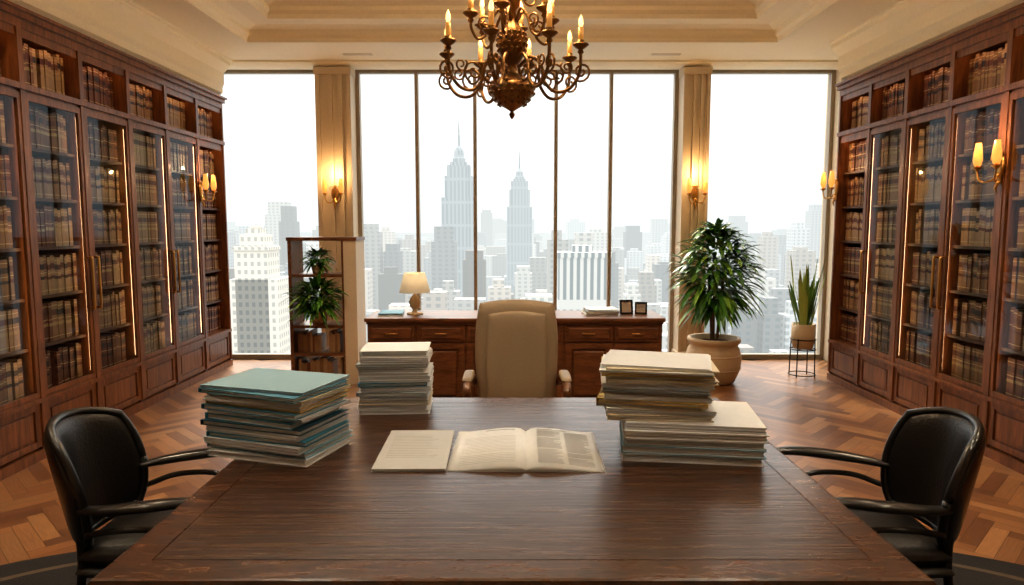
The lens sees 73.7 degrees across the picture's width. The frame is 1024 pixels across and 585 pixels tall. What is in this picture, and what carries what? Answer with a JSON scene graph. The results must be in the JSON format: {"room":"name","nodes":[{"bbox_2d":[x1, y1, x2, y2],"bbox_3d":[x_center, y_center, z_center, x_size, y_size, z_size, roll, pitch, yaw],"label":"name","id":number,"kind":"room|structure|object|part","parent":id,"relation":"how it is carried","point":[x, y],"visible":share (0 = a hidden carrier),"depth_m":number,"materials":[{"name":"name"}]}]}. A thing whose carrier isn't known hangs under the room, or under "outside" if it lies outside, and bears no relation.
{"room":"office","nodes":[
{"label":"office","id":0,"kind":"room"},
{"bbox_2d":[313,67,358,363],"bbox_3d":[-2.075,-0.896,8.267,0.450,3.470,0.510,0,6,0],"label":"wall pillar","id":1,"kind":"structure","parent":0,"point":[335,96],"depth_m":8.00,"materials":[{"name":"beige paint"}]},
{"bbox_2d":[322,179,343,208],"bbox_3d":[-2.075,-1.140,7.943,0.258,0.360,0.135,0,6,0],"label":"candle sconce","id":2,"kind":"object","parent":1,"relation":"attached to","point":[335,193],"visible":1,"depth_m":7.91,"materials":[{"name":"gold metal"}]},
{"bbox_2d":[0,359,1023,564],"bbox_3d":[0.040,1.342,3.834,7.640,0.120,9.770,0,6,0],"label":"floor","id":3,"kind":"structure","parent":0,"point":[819,412],"depth_m":4.92,"materials":[{"name":"brown wood"}]},
{"bbox_2d":[0,0,232,480],"bbox_3d":[-3.510,-0.301,4.090,0.500,3.100,7.800,0,6,0],"label":"bookcase","id":4,"kind":"object","parent":3,"relation":"on","point":[115,285],"visible":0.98,"depth_m":5.58,"materials":[{"name":"brown wood"}]},
{"bbox_2d":[199,174,216,208],"bbox_3d":[-3.254,-1.075,7.280,0.135,0.360,0.258,0,6,0],"label":"candle sconce","id":5,"kind":"object","parent":4,"relation":"attached to","point":[205,185],"visible":1,"depth_m":7.27,"materials":[{"name":"gold metal"}]},
{"bbox_2d":[224,70,319,358],"bbox_3d":[-3.030,-0.934,8.344,1.500,3.530,0.090,0,6,0],"label":"frame","id":6,"kind":"object","parent":3,"relation":"on","point":[227,72],"visible":0.11,"depth_m":8.22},
{"bbox_2d":[286,237,365,383],"bbox_3d":[-1.950,0.179,7.247,0.720,1.530,0.410,0,6,0],"label":"display shelf","id":7,"kind":"object","parent":3,"relation":"on","point":[347,343],"visible":0.82,"depth_m":7.11,"materials":[{"name":"brown wood"}]},
{"bbox_2d":[282,271,347,329],"bbox_3d":[-2.035,0.090,7.059,0.784,0.667,0.691,0,6,0],"label":"potted palm","id":8,"kind":"object","parent":7,"relation":"on","point":[318,311],"visible":1,"depth_m":6.95,"materials":[{"name":"green plant"}]},
{"bbox_2d":[312,311,327,324],"bbox_3d":[-2.020,0.183,7.152,0.200,0.301,0.200,0,6,0],"label":"pot","id":9,"kind":"object","parent":8,"relation":"on","point":[319,321],"depth_m":7.10,"materials":[{"name":"ceramic"}]},
{"bbox_2d":[297,246,337,273],"bbox_3d":[-2.046,-0.325,7.160,0.445,0.344,0.448,0,6,0],"label":"potted fern","id":10,"kind":"object","parent":7,"relation":"on","point":[319,263],"visible":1,"depth_m":7.11,"materials":[{"name":"green plant"}]},
{"bbox_2d":[311,264,323,273],"bbox_3d":[-2.040,-0.246,7.170,0.140,0.090,0.140,0,6,0],"label":"pot","id":11,"kind":"object","parent":10,"relation":"on","point":[316,268],"depth_m":7.11,"materials":[{"name":"ceramic"}]},
{"bbox_2d":[298,328,343,373],"bbox_3d":[-2.011,0.636,7.257,0.458,0.497,0.200,0,6,0],"label":"books","id":12,"kind":"object","parent":7,"relation":"on","point":[311,341],"depth_m":7.17,"materials":[{"name":"paper"}]},
{"bbox_2d":[0,551,1023,584],"bbox_3d":[0.000,1.431,2.250,5.900,0.012,2.900,0,6,0],"label":"area rug","id":13,"kind":"object","parent":3,"relation":"on","point":[59,569],"visible":0.2,"depth_m":3.25,"materials":[{"name":"fabric"}]},
{"bbox_2d":[43,407,219,584],"bbox_3d":[-1.395,0.915,2.659,0.673,0.932,0.631,0,6,-5],"label":"armchair","id":14,"kind":"object","parent":13,"relation":"on","point":[99,464],"visible":0.72,"depth_m":2.62,"materials":[{"name":"black leather"}]},
{"bbox_2d":[88,398,935,584],"bbox_3d":[0.000,1.008,2.676,2.140,0.748,1.850,0,6,0],"label":"conference table","id":15,"kind":"object","parent":13,"relation":"on","point":[333,520],"visible":0.66,"depth_m":2.05,"materials":[{"name":"brown wood"}]},
{"bbox_2d":[198,368,352,466],"bbox_3d":[-0.939,0.487,2.735,0.561,0.276,0.495,0,6,0],"label":"files","id":16,"kind":"object","parent":15,"relation":"on","point":[276,416],"visible":1,"depth_m":2.62,"materials":[{"name":"paper"}]},
{"bbox_2d":[356,342,433,414],"bbox_3d":[-0.563,0.414,3.338,0.364,0.304,0.286,0,6,0],"label":"paper stack","id":17,"kind":"object","parent":15,"relation":"on","point":[395,377],"visible":1,"depth_m":3.22,"materials":[{"name":"beige paper"}]},
{"bbox_2d":[371,430,453,471],"bbox_3d":[-0.380,0.623,2.714,0.270,0.011,0.470,0,6,-1],"label":"booklet","id":18,"kind":"object","parent":15,"relation":"on","point":[403,450],"visible":1,"depth_m":2.67,"materials":[{"name":"paper"}]},
{"bbox_2d":[446,428,605,472],"bbox_3d":[0.055,0.617,2.713,0.582,0.023,0.480,0,6,1],"label":"open magazine","id":19,"kind":"object","parent":15,"relation":"on","point":[498,449],"visible":1,"depth_m":2.66,"materials":[{"name":"paper"}]},
{"bbox_2d":[619,401,769,466],"bbox_3d":[0.706,0.551,2.750,0.583,0.146,0.474,0,6,0],"label":"paper stack","id":20,"kind":"object","parent":15,"relation":"on","point":[737,436],"visible":0.77,"depth_m":2.56,"materials":[{"name":"paper"}]},
{"bbox_2d":[596,349,719,421],"bbox_3d":[0.578,0.371,2.755,0.502,0.208,0.431,0,6,0],"label":"folders","id":21,"kind":"object","parent":20,"relation":"on","point":[636,385],"visible":1,"depth_m":2.61,"materials":[{"name":"paper"}]},
{"bbox_2d":[776,407,985,584],"bbox_3d":[1.415,0.915,2.659,0.673,0.932,0.631,0,6,5],"label":"armchair","id":22,"kind":"object","parent":13,"relation":"on","point":[930,462],"visible":0.72,"depth_m":2.62,"materials":[{"name":"black leather"}]},
{"bbox_2d":[364,310,665,397],"bbox_3d":[0.025,0.619,6.238,2.620,0.850,0.565,0,6,0],"label":"credenza","id":23,"kind":"object","parent":3,"relation":"on","point":[582,339],"visible":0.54,"depth_m":5.97,"materials":[{"name":"brown wood"}]},
{"bbox_2d":[377,310,403,316],"bbox_3d":[-1.095,0.186,6.173,0.255,0.025,0.306,0,6,0],"label":"magazine stack","id":24,"kind":"object","parent":23,"relation":"on","point":[383,313],"visible":1,"depth_m":6.05,"materials":[{"name":"paper"}]},
{"bbox_2d":[399,272,429,314],"bbox_3d":[-0.880,0.009,6.180,0.280,0.375,0.280,0,6,0],"label":"table lamp","id":25,"kind":"object","parent":23,"relation":"on","point":[414,283],"visible":1,"depth_m":6.09,"materials":[{"name":"fabric"}]},
{"bbox_2d":[581,307,619,315],"bbox_3d":[0.800,0.170,6.194,0.327,0.053,0.256,0,6,0],"label":"magazine stack","id":26,"kind":"object","parent":23,"relation":"on","point":[587,311],"visible":1,"depth_m":6.10,"materials":[{"name":"paper"}]},
{"bbox_2d":[619,300,632,313],"bbox_3d":[1.036,0.130,6.220,0.120,0.131,0.071,-1,6,-9],"label":"picture frame","id":27,"kind":"object","parent":23,"relation":"on","point":[626,306],"visible":0.99,"depth_m":6.20,"materials":[{"name":"black wood"}]},
{"bbox_2d":[635,302,646,313],"bbox_3d":[1.175,0.140,6.221,0.110,0.111,0.071,1,6,11],"label":"picture frame","id":28,"kind":"object","parent":23,"relation":"on","point":[640,307],"visible":1,"depth_m":6.20,"materials":[{"name":"black wood"}]},
{"bbox_2d":[462,299,571,397],"bbox_3d":[0.030,0.649,4.344,0.668,1.160,0.640,0,6,0],"label":"chair","id":29,"kind":"object","parent":3,"relation":"on","point":[516,340],"visible":0.56,"depth_m":4.44,"materials":[{"name":"beige leather"}]},
{"bbox_3d":[0.030,0.864,4.373,0.652,0.726,0.625,0,6,0],"label":"frame","id":30,"kind":"part","parent":29,"relation":"part of","materials":[{"name":"brown wood"}]},
{"bbox_2d":[355,70,678,351],"bbox_3d":[0.060,-0.933,8.339,3.860,3.530,0.100,0,6,0],"label":"frame","id":31,"kind":"object","parent":3,"relation":"on","point":[358,73],"visible":0.48,"depth_m":8.23,"materials":[{"name":"brown metal"}]},
{"bbox_2d":[667,218,769,385],"bbox_3d":[2.148,0.089,7.146,1.107,1.729,1.153,0,6,0],"label":"dracaena","id":32,"kind":"object","parent":3,"relation":"on","point":[725,353],"visible":0.98,"depth_m":6.97,"materials":[{"name":"plant"}]},
{"bbox_2d":[686,333,741,385],"bbox_3d":[2.130,0.709,7.224,0.574,0.480,0.574,0,6,0],"label":"pot","id":33,"kind":"object","parent":32,"relation":"on","point":[725,353],"depth_m":7.00,"materials":[{"name":"ceramic"}]},
{"bbox_2d":[712,70,835,358],"bbox_3d":[3.080,-0.934,8.344,1.560,3.530,0.090,0,6,0],"label":"frame","id":34,"kind":"object","parent":3,"relation":"on","point":[832,73],"visible":0.5,"depth_m":8.30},
{"bbox_2d":[788,256,825,377],"bbox_3d":[3.199,0.260,7.484,0.361,1.322,0.350,0,6,0],"label":"snake plant","id":35,"kind":"object","parent":3,"relation":"on","point":[803,332],"visible":1,"depth_m":7.41,"materials":[{"name":"green plant"}]},
{"bbox_3d":[3.200,0.477,7.502,0.250,0.273,0.250,0,6,0],"label":"pot","id":36,"kind":"part","parent":35,"relation":"part of","materials":[{"name":"ceramic"}]},
{"bbox_2d":[827,2,1023,474],"bbox_3d":[3.590,-0.281,3.886,0.500,3.100,6.710,0,6,0],"label":"bookcase","id":37,"kind":"object","parent":3,"relation":"on","point":[927,299],"visible":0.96,"depth_m":5.50,"materials":[{"name":"brown wood"}]},
{"bbox_2d":[820,171,838,205],"bbox_3d":[3.334,-1.083,7.149,0.135,0.360,0.258,0,6,0],"label":"candle sconce","id":38,"kind":"object","parent":37,"relation":"attached to","point":[833,183],"visible":1,"depth_m":7.13,"materials":[{"name":"gold metal"}]},
{"bbox_2d":[972,139,1005,193],"bbox_3d":[3.334,-0.867,4.748,0.135,0.360,0.258,0,6,0],"label":"candle sconce","id":39,"kind":"object","parent":37,"relation":"attached to","point":[997,158],"visible":1,"depth_m":4.74,"materials":[{"name":"gold metal"}]},
{"bbox_2d":[343,54,680,55],"bbox_3d":[0.000,-2.629,7.529,3.720,0.016,0.060,0,6,0],"label":"ceiling vent","id":40,"kind":"object","parent":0,"point":[343,54],"depth_m":7.53,"materials":[{"name":"beige"}]},
{"bbox_2d":[132,0,901,70],"bbox_3d":[0.040,-2.520,3.456,7.640,0.618,9.770,0,6,0],"label":"ceiling","id":41,"kind":"structure","parent":0,"point":[236,29],"depth_m":6.82,"materials":[{"name":"beige paint"}]},
{"bbox_2d":[8,0,231,94],"bbox_3d":[-3.475,-1.989,3.221,0.570,0.430,9.200,0,6,0],"label":"trim","id":42,"kind":"structure","parent":41,"relation":"attached to","point":[126,26],"depth_m":6.02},
{"bbox_2d":[438,0,589,118],"bbox_3d":[0.000,-1.825,3.840,0.868,1.673,0.868,0,6,0],"label":"chandelier","id":43,"kind":"object","parent":41,"relation":"hanging from","point":[513,90],"visible":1,"depth_m":3.81,"materials":[{"name":"brown metal"}]},
{"bbox_2d":[672,67,712,352],"bbox_3d":[2.145,-0.896,8.267,0.350,3.470,0.510,0,6,0],"label":"wall pillar","id":44,"kind":"structure","parent":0,"point":[694,97],"depth_m":8.01,"materials":[{"name":"beige paint"}]},
{"bbox_2d":[686,179,707,208],"bbox_3d":[2.145,-1.140,7.943,0.258,0.360,0.135,0,6,0],"label":"candle sconce","id":45,"kind":"object","parent":44,"relation":"attached to","point":[694,193],"visible":1,"depth_m":7.91,"materials":[{"name":"gold metal"}]},
{"bbox_2d":[816,70,841,360],"bbox_3d":[3.960,-0.614,3.542,0.200,4.070,9.970,0,6,0],"label":"wall","id":46,"kind":"structure","parent":0,"point":[837,93],"depth_m":8.30,"materials":[{"name":"beige paint"}]},
{"bbox_2d":[227,60,837,69],"bbox_3d":[0.040,-2.641,7.925,7.640,0.050,0.250,0,6,0],"label":"trim","id":47,"kind":"structure","parent":46,"relation":"attached to","point":[235,64],"depth_m":7.85,"materials":[{"name":"beige paint"}]},
{"bbox_2d":[829,0,1023,80],"bbox_3d":[3.555,-1.952,2.848,0.570,0.430,8.450,0,6,0],"label":"trim","id":48,"kind":"structure","parent":46,"relation":"attached to","point":[906,26],"depth_m":5.83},
{"label":"outside","id":49,"kind":"structure","parent":0,"visible":0},
{"bbox_2d":[310,233,761,240],"bbox_3d":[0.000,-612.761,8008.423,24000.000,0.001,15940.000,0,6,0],"label":"ground","id":50,"kind":"structure","parent":49,"point":[430,236],"depth_m":8883.94,"materials":[{"name":"grey"}]},
{"bbox_2d":[229,219,290,352],"bbox_3d":[-133.000,48.462,368.086,25.000,175.000,24.800,0,6,0],"label":"skyscraper","id":51,"kind":"structure","parent":50,"relation":"on","point":[259,315],"depth_m":352.72,"materials":[{"name":"white concrete"}]},
{"bbox_2d":[441,119,477,297],"bbox_3d":[-70.000,-75.001,930.421,68.400,311.000,70.200,0,6,0],"label":"skyscraper","id":52,"kind":"structure","parent":50,"relation":"on","point":[457,206],"depth_m":892.61,"materials":[{"name":"concrete"}]},
{"bbox_2d":[504,149,531,298],"bbox_3d":[12.000,-85.788,1127.534,62.700,294.000,64.350,0,6,0],"label":"skyscraper","id":53,"kind":"structure","parent":50,"relation":"on","point":[519,211],"depth_m":1094.18,"materials":[{"name":"concrete"}]},
{"bbox_2d":[227,202,821,352],"bbox_3d":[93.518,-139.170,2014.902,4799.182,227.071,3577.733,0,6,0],"label":"city buildings","id":54,"kind":"structure","parent":50,"relation":"on","point":[640,264],"depth_m":817.90},
{"bbox_2d":[557,245,612,309],"bbox_3d":[53.500,42.450,521.632,40.200,157.000,31.000,0,6,0],"label":"office building","id":55,"kind":"structure","parent":50,"relation":"on","point":[581,271],"depth_m":501.69,"materials":[{"name":"white concrete"}]}
]}

